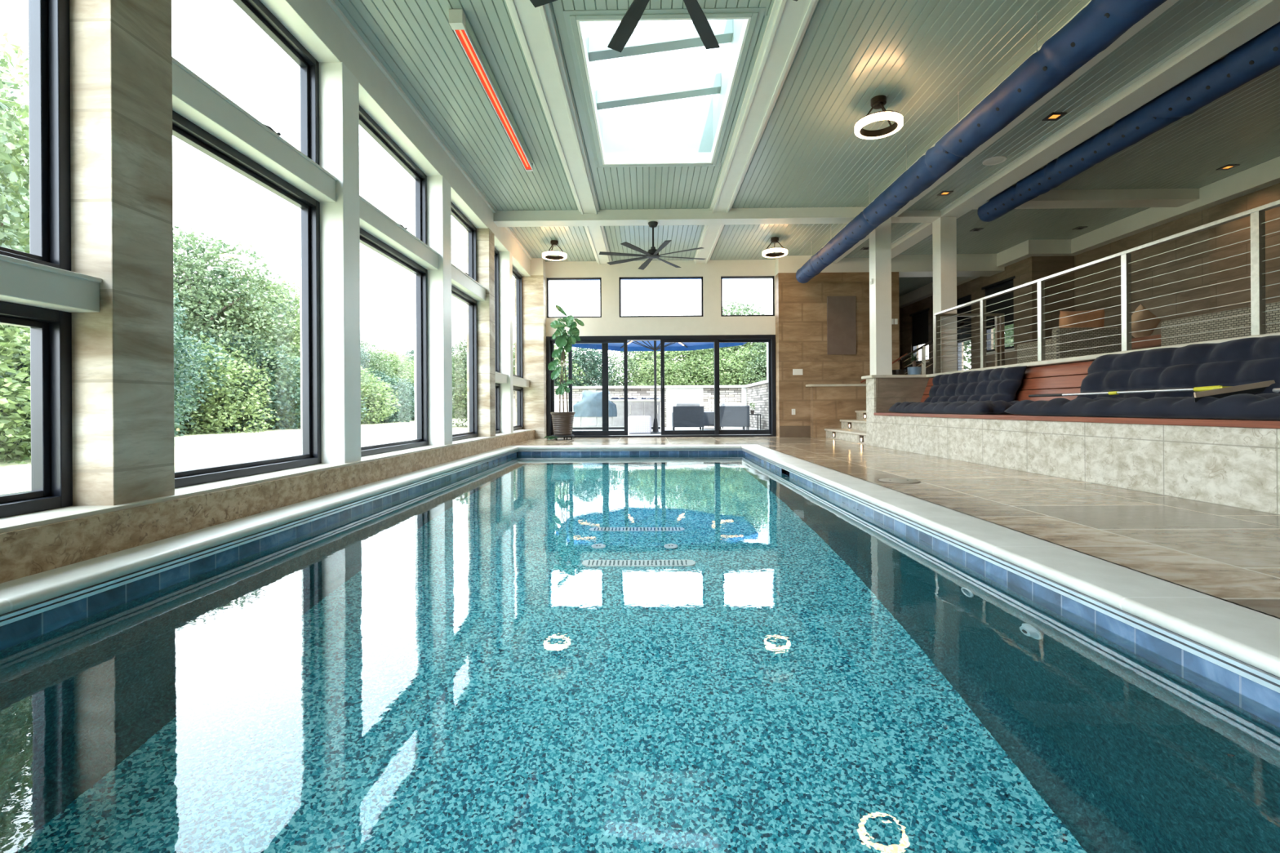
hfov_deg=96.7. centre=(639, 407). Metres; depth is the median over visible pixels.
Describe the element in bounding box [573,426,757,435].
floor
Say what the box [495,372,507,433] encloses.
window
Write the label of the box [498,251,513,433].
trim
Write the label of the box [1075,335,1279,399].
bench cushion
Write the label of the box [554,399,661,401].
countertop
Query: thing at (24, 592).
trim
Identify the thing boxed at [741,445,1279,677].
trim
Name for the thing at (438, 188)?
trim
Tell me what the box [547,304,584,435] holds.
fig
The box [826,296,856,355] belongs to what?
acoustic panel
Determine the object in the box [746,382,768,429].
wall
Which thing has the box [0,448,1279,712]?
pool
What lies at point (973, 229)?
recessed light
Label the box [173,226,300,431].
broadleaf tree
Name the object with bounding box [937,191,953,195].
recessed light
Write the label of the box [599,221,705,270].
ceiling fan
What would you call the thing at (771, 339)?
door
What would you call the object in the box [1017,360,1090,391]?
wall
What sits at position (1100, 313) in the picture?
throw pillow
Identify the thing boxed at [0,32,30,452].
broadleaf tree
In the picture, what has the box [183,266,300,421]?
broadleaf tree
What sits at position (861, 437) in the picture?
step light
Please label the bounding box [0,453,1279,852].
pool water
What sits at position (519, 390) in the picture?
window
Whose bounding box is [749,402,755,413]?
flower pot
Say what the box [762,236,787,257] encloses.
ring light
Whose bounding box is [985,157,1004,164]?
grille
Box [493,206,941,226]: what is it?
trim
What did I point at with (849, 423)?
step light
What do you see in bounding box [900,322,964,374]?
stair handrail
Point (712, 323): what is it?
wall
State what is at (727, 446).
trim
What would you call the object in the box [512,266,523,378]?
window
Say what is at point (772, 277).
window
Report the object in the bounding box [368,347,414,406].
broadleaf tree
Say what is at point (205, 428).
shrub
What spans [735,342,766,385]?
broadleaf tree
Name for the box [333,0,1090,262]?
ceiling
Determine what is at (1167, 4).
trim
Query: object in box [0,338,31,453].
shrub
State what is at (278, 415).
shrub
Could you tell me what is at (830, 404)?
wall
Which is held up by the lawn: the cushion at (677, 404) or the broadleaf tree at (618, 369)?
the broadleaf tree at (618, 369)
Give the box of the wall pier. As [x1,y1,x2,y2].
[866,377,884,446]
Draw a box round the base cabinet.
[554,399,661,429]
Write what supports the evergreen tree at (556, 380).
on the lawn
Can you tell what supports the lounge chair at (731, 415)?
on the floor at (665, 428)
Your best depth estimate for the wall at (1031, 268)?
8.89 m
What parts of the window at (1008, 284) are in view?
sill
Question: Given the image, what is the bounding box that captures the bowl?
[892,369,905,374]
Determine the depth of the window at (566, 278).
11.74 m
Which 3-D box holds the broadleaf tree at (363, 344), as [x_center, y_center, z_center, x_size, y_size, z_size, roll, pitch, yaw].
[-21.125,-2.066,42.020,6.067,6.404,6.386,0,0,-43]
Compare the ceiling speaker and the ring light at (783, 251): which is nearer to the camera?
the ceiling speaker
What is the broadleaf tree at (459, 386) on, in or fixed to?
on the lawn
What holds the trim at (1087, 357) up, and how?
on the wall at (1088, 361)
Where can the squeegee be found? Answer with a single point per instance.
(1220, 391)
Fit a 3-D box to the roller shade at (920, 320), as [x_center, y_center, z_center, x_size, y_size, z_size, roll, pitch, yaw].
[7.351,-2.040,14.877,0.015,0.769,0.850,0,0,1]
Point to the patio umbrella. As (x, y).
(653, 345)
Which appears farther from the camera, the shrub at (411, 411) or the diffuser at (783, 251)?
the shrub at (411, 411)
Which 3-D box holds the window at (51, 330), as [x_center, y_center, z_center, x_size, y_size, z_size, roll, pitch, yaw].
[-2.480,-0.068,1.724,0.275,0.987,1.500,0,0,1]
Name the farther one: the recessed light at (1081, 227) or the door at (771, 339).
the door at (771, 339)
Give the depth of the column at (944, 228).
8.59 m
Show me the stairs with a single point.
(858, 425)
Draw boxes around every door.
[546,334,776,437]
[956,294,971,370]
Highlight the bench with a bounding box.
[873,360,1279,428]
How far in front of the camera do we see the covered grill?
19.94 m
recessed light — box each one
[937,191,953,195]
[969,227,982,231]
[1041,111,1066,120]
[1071,226,1087,230]
[1216,164,1239,170]
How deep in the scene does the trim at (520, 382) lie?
10.70 m
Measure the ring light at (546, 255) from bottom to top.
0.294 m
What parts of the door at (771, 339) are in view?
sliding panel, sliding panel, sliding panel, sliding panel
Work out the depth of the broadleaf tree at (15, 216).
10.34 m
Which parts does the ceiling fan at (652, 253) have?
blade, blade, blade, blade, hub plate, blade, blade, blade, blade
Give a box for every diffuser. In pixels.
[542,251,566,260]
[762,248,787,257]
[854,111,903,139]
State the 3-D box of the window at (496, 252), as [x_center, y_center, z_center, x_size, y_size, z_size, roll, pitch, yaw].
[-2.444,-1.603,9.161,0.115,2.085,0.965,0,0,1]
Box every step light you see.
[848,422,851,428]
[859,435,863,442]
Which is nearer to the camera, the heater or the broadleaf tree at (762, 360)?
the heater
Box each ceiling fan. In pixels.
[529,0,798,53]
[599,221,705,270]
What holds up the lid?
on the floor at (1228, 553)
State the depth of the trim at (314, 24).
5.14 m
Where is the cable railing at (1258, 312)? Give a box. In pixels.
[933,200,1279,373]
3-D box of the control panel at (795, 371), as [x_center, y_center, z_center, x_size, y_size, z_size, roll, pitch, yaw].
[3.148,-0.719,11.351,0.200,0.120,0.016,0,0,1]
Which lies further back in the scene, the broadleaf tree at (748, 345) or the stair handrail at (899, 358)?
the broadleaf tree at (748, 345)
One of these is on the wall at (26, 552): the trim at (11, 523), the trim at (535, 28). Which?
the trim at (11, 523)
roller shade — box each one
[913,312,928,346]
[986,282,1013,329]
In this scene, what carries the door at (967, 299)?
in the wall at (1031, 268)
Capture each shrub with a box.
[0,324,31,464]
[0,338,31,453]
[173,324,235,436]
[173,334,279,435]
[182,330,301,431]
[222,359,301,429]
[284,382,368,426]
[360,365,400,423]
[360,369,414,423]
[391,378,414,421]
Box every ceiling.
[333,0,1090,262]
[844,0,1250,257]
[898,27,1279,297]
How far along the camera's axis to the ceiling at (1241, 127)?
7.18 m
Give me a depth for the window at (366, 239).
5.96 m
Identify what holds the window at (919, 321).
in the wall at (1031, 268)
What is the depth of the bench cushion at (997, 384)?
6.82 m
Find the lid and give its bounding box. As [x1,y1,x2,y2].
[877,478,920,483]
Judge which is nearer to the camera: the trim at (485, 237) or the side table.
the trim at (485, 237)
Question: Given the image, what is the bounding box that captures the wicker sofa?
[1131,301,1279,350]
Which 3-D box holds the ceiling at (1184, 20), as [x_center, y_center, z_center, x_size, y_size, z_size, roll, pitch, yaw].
[4.156,-2.990,4.344,0.690,0.009,14.000,0,0,1]
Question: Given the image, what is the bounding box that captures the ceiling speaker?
[982,155,1006,165]
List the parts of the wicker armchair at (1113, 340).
arm, backrest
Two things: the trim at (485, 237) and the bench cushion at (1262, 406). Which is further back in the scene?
the trim at (485, 237)
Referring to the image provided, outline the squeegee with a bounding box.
[1028,380,1275,402]
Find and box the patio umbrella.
[572,340,746,434]
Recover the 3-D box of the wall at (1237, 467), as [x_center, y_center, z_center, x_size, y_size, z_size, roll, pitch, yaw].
[3.983,0.393,2.967,1.040,0.566,11.240,0,0,1]
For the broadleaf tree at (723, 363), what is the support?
on the lawn
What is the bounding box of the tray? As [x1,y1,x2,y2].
[551,435,574,437]
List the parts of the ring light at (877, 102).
ring frame, arm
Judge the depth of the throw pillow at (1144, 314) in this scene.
6.82 m
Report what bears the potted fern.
on the trim at (871, 376)
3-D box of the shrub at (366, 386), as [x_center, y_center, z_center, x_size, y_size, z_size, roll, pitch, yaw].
[-18.482,-0.540,35.744,5.974,4.860,7.117,0,0,-33]
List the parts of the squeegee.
rubber blade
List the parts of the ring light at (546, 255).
ring frame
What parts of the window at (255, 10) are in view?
crank handle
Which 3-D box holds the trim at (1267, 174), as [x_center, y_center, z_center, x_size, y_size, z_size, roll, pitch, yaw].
[7.497,-2.936,6.600,0.950,0.260,18.600,0,0,1]
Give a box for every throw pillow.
[1058,307,1104,327]
[1131,303,1160,337]
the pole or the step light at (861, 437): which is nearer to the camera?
the pole
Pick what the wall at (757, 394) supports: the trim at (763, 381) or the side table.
the trim at (763, 381)
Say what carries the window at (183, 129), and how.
in the wall at (26, 552)
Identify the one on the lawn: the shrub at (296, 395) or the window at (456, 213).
the shrub at (296, 395)
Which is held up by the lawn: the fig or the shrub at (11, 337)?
the shrub at (11, 337)
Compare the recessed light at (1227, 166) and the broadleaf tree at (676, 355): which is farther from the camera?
the broadleaf tree at (676, 355)
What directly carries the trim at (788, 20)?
attached to the ceiling at (918, 55)
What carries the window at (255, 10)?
attached to the window at (183, 129)
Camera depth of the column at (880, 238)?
8.61 m
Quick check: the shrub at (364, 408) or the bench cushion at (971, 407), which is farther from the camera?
the shrub at (364, 408)
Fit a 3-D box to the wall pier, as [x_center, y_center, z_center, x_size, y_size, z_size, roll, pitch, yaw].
[4.059,0.110,8.739,1.040,1.130,0.315,0,0,1]
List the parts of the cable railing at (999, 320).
post, rail, post, post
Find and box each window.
[0,0,71,271]
[0,254,102,518]
[172,57,337,488]
[232,0,319,164]
[359,105,426,244]
[359,195,439,456]
[450,201,476,281]
[451,263,486,440]
[494,248,499,373]
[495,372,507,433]
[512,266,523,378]
[513,386,523,431]
[546,277,601,317]
[562,6,765,167]
[618,276,703,317]
[720,275,774,316]
[909,307,929,365]
[981,275,1015,354]
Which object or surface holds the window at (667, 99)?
attached to the ceiling at (918, 55)
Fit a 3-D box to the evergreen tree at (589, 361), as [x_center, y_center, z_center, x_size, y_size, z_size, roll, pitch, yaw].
[-2.538,-1.088,27.956,3.768,4.257,3.620,0,0,-17]
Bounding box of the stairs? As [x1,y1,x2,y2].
[824,410,866,444]
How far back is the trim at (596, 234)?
10.20 m
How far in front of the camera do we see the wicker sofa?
5.90 m
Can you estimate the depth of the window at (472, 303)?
8.31 m
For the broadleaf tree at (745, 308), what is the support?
on the lawn
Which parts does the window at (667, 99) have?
pane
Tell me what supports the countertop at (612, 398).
on the base cabinet
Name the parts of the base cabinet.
door, door, door, door, door, door, door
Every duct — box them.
[795,0,1167,283]
[977,22,1279,222]
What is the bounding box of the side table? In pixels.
[744,413,760,430]
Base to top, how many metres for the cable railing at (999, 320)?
0.935 m
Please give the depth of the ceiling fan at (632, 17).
3.46 m
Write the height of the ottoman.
0.520 m
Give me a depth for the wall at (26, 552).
2.77 m
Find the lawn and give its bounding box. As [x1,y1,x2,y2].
[0,417,467,494]
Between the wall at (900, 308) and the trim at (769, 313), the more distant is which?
the trim at (769, 313)
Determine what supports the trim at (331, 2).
attached to the wall at (712, 323)
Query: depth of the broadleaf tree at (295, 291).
31.06 m
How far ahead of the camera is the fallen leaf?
10.72 m
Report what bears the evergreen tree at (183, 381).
on the lawn
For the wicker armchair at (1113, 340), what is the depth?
7.42 m
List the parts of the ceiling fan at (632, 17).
blade, blade, blade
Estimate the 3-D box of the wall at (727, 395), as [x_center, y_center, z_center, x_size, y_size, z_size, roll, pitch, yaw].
[-0.702,-0.001,22.161,10.000,1.510,0.300,0,0,1]
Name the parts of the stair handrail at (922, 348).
post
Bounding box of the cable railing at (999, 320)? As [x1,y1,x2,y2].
[938,313,1004,373]
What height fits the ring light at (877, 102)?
0.294 m
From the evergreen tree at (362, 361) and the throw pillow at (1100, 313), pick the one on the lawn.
the evergreen tree at (362, 361)
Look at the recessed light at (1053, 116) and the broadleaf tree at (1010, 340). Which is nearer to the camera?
the recessed light at (1053, 116)
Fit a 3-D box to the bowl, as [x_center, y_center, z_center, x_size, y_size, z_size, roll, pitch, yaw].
[3.975,-0.542,8.747,0.200,0.085,0.200,0,0,1]
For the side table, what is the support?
on the floor at (665, 428)
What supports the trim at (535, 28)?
attached to the ceiling at (918, 55)
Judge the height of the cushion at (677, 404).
0.460 m
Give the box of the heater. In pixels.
[448,8,533,171]
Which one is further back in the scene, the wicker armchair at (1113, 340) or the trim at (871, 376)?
the trim at (871, 376)
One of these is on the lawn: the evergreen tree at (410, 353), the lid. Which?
the evergreen tree at (410, 353)
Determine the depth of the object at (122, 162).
2.52 m
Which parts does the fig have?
stem, stem, stem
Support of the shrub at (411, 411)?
on the lawn
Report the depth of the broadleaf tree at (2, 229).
15.87 m
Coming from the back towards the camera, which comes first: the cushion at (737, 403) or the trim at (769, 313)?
the cushion at (737, 403)
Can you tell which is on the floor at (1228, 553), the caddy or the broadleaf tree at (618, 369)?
the caddy
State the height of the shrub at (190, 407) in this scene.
5.759 m
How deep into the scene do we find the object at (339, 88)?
4.36 m
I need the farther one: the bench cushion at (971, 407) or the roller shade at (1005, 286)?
the roller shade at (1005, 286)
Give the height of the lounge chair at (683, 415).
0.900 m
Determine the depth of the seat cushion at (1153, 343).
6.67 m
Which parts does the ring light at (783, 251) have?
ring frame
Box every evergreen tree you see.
[173,289,204,435]
[360,340,381,417]
[401,349,414,374]
[554,364,582,386]
[565,347,621,386]
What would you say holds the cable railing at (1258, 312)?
on the trim at (1087, 357)
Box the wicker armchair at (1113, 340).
[1017,327,1120,364]
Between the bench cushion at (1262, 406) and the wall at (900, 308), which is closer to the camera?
the bench cushion at (1262, 406)
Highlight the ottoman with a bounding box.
[627,415,651,434]
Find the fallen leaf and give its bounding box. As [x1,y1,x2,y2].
[543,435,558,439]
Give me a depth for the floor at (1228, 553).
3.17 m
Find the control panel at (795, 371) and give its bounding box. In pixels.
[792,368,803,374]
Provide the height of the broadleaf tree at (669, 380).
3.289 m
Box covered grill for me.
[573,390,617,417]
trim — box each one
[0,429,531,533]
[0,446,518,614]
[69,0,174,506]
[259,0,530,276]
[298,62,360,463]
[325,0,532,259]
[413,175,452,444]
[466,227,495,436]
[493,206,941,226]
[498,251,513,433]
[505,0,599,214]
[506,444,759,449]
[513,376,529,386]
[554,385,744,388]
[584,226,612,264]
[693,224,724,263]
[709,0,817,213]
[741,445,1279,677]
[744,379,768,387]
[766,310,772,380]
[816,0,1179,263]
[861,374,933,379]
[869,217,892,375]
[891,0,1279,258]
[898,156,1279,307]
[926,332,1279,377]
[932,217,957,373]
[972,188,1199,209]
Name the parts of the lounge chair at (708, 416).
arm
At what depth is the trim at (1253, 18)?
5.35 m
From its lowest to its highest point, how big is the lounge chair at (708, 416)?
0.900 m
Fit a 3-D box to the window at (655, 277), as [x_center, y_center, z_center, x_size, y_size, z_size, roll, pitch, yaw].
[0.436,-2.282,11.765,1.728,0.829,0.100,0,0,1]
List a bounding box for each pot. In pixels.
[550,412,575,435]
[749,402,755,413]
[906,366,921,374]
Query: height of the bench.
0.553 m
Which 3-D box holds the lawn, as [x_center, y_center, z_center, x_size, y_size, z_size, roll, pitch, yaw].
[0.544,1.047,39.996,180.000,0.300,140.000,0,0,1]
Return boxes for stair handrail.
[860,353,907,382]
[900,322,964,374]
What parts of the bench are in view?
backrest, seat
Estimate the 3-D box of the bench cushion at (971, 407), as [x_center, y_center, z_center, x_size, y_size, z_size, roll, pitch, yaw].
[3.825,-0.010,7.033,0.577,0.157,2.341,0,0,1]
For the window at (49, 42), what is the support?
attached to the window at (51, 330)
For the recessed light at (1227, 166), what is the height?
0.014 m
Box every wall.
[0,430,534,583]
[513,387,741,426]
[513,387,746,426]
[514,253,1004,438]
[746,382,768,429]
[805,383,866,437]
[874,415,1279,515]
[875,377,929,412]
[898,307,902,369]
[902,182,1279,374]
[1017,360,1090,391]
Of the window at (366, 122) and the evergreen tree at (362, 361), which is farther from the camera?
the evergreen tree at (362, 361)
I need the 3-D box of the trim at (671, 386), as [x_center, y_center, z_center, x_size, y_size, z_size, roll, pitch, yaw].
[-0.733,-0.800,22.122,10.150,0.090,0.500,0,0,1]
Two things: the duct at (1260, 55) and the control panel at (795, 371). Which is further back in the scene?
the control panel at (795, 371)
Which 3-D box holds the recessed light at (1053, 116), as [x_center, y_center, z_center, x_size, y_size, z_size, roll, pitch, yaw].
[4.240,-2.985,5.823,0.150,0.014,0.150,0,0,1]
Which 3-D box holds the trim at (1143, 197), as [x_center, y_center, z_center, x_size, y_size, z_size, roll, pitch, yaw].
[6.327,-2.989,8.130,3.030,0.160,0.330,0,0,1]
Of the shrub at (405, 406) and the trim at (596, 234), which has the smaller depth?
the trim at (596, 234)
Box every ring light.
[542,240,566,260]
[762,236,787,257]
[854,94,903,139]
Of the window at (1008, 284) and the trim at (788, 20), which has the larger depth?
the window at (1008, 284)
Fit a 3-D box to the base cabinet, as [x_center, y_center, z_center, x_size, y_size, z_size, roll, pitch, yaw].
[-1.250,0.233,20.388,4.050,1.050,0.822,0,0,1]
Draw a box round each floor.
[510,436,1279,618]
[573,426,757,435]
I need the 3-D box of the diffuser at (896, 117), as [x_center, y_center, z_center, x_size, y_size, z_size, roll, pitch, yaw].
[2.343,-2.768,5.589,0.440,0.056,0.440,0,0,1]
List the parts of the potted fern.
stem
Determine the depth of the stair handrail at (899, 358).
11.04 m
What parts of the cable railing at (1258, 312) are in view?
post, post, post, rail, post, post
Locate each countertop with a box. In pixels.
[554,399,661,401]
[610,397,661,399]
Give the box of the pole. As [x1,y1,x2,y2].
[1272,387,1279,392]
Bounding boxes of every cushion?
[675,403,700,406]
[721,402,745,405]
[888,400,1019,414]
[924,365,1026,403]
[1004,393,1279,420]
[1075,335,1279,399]
[1131,333,1160,350]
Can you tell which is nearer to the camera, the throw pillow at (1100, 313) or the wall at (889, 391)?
the throw pillow at (1100, 313)
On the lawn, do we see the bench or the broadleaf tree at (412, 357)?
the broadleaf tree at (412, 357)
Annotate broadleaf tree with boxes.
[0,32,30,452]
[0,53,29,407]
[0,156,29,442]
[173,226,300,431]
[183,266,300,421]
[215,275,300,351]
[360,338,404,407]
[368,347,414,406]
[382,352,414,382]
[452,338,515,426]
[459,342,594,397]
[597,350,673,386]
[619,345,756,386]
[627,358,713,386]
[668,347,766,385]
[683,300,766,380]
[731,312,766,382]
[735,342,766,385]
[925,324,1013,369]
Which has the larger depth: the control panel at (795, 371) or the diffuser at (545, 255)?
the control panel at (795, 371)
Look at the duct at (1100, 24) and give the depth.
4.62 m
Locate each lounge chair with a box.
[671,403,703,430]
[699,404,723,429]
[720,402,749,430]
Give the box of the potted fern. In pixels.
[902,351,933,374]

